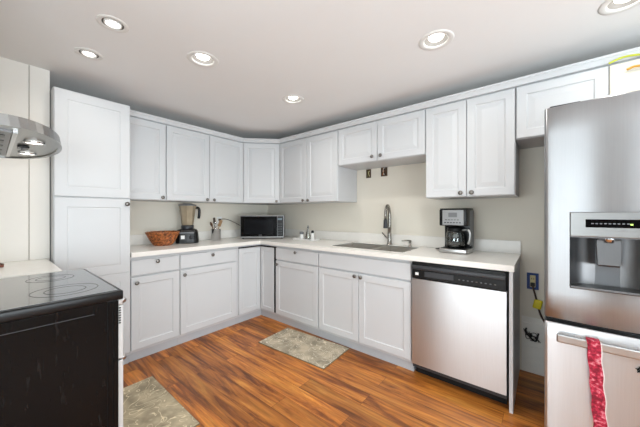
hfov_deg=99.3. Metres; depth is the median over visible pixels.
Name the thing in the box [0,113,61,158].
range hood
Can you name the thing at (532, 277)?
receptacle
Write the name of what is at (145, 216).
wall
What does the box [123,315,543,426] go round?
floor
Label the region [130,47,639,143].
crown molding
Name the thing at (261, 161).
upper cabinet
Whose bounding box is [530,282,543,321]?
cord
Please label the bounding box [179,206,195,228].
jar
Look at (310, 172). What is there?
upper cabinet
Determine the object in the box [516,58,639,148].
upper cabinet
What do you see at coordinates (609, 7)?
ceiling light
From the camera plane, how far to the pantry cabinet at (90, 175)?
2.02 m
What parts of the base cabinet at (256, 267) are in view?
door, door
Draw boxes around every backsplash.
[130,229,239,244]
[285,229,520,253]
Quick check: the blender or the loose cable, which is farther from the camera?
the blender
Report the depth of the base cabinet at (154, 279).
2.36 m
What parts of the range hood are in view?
filter rail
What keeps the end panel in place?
on the floor
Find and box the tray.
[293,238,319,240]
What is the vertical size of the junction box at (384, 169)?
0.104 m
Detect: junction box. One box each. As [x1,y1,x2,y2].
[366,169,370,177]
[381,167,386,176]
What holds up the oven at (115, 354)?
in the range at (62, 355)
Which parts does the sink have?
bowl, bowl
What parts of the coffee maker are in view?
control panel, warming plate, lid, tank, panel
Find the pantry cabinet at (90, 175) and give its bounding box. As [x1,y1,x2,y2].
[50,87,129,364]
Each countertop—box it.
[0,259,61,278]
[130,236,520,271]
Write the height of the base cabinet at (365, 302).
0.874 m
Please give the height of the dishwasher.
0.870 m
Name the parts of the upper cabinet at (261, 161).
door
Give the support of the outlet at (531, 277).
attached to the wall at (521, 218)
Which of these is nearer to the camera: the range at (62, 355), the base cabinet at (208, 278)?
the range at (62, 355)
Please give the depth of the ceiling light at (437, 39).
1.61 m
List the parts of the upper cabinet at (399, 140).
door, door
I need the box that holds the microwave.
[218,215,284,238]
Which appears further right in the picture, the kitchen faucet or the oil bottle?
the kitchen faucet
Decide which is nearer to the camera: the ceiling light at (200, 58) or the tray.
the ceiling light at (200, 58)
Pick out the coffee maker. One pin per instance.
(462, 217)
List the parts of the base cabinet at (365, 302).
door, false panel, door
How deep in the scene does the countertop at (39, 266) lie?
1.58 m
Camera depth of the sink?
2.75 m
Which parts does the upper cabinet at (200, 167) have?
door, door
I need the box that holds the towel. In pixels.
[586,337,608,426]
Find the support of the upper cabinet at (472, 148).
attached to the wall at (521, 218)
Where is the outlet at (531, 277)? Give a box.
[527,272,538,289]
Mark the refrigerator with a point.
(592, 146)
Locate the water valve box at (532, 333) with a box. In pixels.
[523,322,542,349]
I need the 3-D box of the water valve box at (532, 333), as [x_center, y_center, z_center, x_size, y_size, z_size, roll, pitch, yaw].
[1.627,0.940,2.081,0.120,0.186,0.042,0,0,39]
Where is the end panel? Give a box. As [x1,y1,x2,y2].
[509,261,519,413]
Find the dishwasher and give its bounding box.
[412,261,508,404]
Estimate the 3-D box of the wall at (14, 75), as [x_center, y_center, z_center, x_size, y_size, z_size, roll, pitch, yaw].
[-2.318,0.108,1.852,0.490,2.250,0.632,0,0,39]
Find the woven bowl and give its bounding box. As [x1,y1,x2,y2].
[145,231,179,245]
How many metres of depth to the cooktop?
1.09 m
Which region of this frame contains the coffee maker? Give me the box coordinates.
[435,208,473,253]
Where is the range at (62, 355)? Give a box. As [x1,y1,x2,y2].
[0,269,126,426]
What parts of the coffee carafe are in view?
lid, glass, handle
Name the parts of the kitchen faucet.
spout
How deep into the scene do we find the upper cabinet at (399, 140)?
2.50 m
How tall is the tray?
0.015 m
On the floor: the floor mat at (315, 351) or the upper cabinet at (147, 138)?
the floor mat at (315, 351)
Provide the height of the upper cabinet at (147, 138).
0.742 m
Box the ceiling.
[0,0,639,138]
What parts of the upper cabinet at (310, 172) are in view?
door, door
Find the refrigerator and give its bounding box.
[544,90,639,426]
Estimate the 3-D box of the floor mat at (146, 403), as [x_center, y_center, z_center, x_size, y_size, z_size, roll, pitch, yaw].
[-1.103,1.228,1.676,0.728,0.009,0.380,0,0,39]
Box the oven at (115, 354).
[107,296,126,426]
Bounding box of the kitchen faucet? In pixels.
[382,204,391,244]
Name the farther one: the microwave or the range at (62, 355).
the microwave
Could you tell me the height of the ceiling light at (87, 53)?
0.042 m
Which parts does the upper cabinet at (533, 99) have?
door, door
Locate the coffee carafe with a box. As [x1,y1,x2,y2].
[445,226,470,247]
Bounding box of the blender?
[175,203,200,243]
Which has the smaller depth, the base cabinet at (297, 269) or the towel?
the towel
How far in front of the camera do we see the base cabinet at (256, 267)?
3.13 m
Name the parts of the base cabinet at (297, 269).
drawer, door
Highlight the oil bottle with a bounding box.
[305,226,310,238]
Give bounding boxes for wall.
[0,57,49,262]
[130,201,266,234]
[267,146,544,375]
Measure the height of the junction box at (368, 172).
0.094 m
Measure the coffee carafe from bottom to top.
0.175 m
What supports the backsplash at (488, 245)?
attached to the wall at (521, 218)
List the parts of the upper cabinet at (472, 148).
door, door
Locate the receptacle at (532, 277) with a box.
[530,275,535,286]
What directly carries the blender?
on the countertop at (509, 262)
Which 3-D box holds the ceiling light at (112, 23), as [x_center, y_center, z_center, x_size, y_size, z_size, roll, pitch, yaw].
[-1.111,-1.033,1.460,0.144,0.042,0.144,0,0,39]
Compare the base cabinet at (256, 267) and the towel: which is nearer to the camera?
the towel
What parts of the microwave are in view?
door, frame, control panel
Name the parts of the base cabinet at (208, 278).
drawer, door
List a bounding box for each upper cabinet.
[130,116,165,201]
[152,125,242,203]
[234,143,285,204]
[280,130,356,203]
[338,109,425,170]
[426,88,518,199]
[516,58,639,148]
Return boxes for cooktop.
[0,269,122,322]
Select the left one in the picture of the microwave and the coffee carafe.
the microwave
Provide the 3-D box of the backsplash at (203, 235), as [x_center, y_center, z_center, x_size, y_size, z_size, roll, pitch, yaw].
[-1.403,0.268,3.336,0.019,0.102,1.908,0,0,39]
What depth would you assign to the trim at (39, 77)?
1.90 m
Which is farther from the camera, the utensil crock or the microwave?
the microwave
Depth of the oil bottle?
3.28 m
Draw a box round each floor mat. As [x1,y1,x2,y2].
[123,376,199,426]
[258,328,348,369]
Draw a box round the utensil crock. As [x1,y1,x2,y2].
[211,229,220,240]
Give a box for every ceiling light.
[74,47,102,59]
[96,14,128,32]
[187,51,218,67]
[282,95,303,103]
[418,29,453,50]
[598,0,639,14]
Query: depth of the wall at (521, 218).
2.55 m
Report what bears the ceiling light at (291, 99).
attached to the ceiling
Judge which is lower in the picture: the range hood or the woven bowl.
the woven bowl
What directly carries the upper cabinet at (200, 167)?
attached to the wall at (145, 216)
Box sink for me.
[332,242,416,251]
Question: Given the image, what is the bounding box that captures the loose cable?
[609,53,639,70]
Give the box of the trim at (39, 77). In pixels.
[30,65,49,259]
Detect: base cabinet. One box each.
[129,253,179,361]
[178,246,236,344]
[236,244,278,323]
[275,246,320,336]
[319,251,415,370]
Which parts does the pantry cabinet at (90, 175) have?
door, door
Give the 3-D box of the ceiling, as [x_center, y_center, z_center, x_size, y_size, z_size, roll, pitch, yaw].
[-0.534,-1.077,-0.317,6.200,0.120,6.700,0,0,39]
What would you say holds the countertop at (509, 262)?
on the base cabinet at (256, 267)

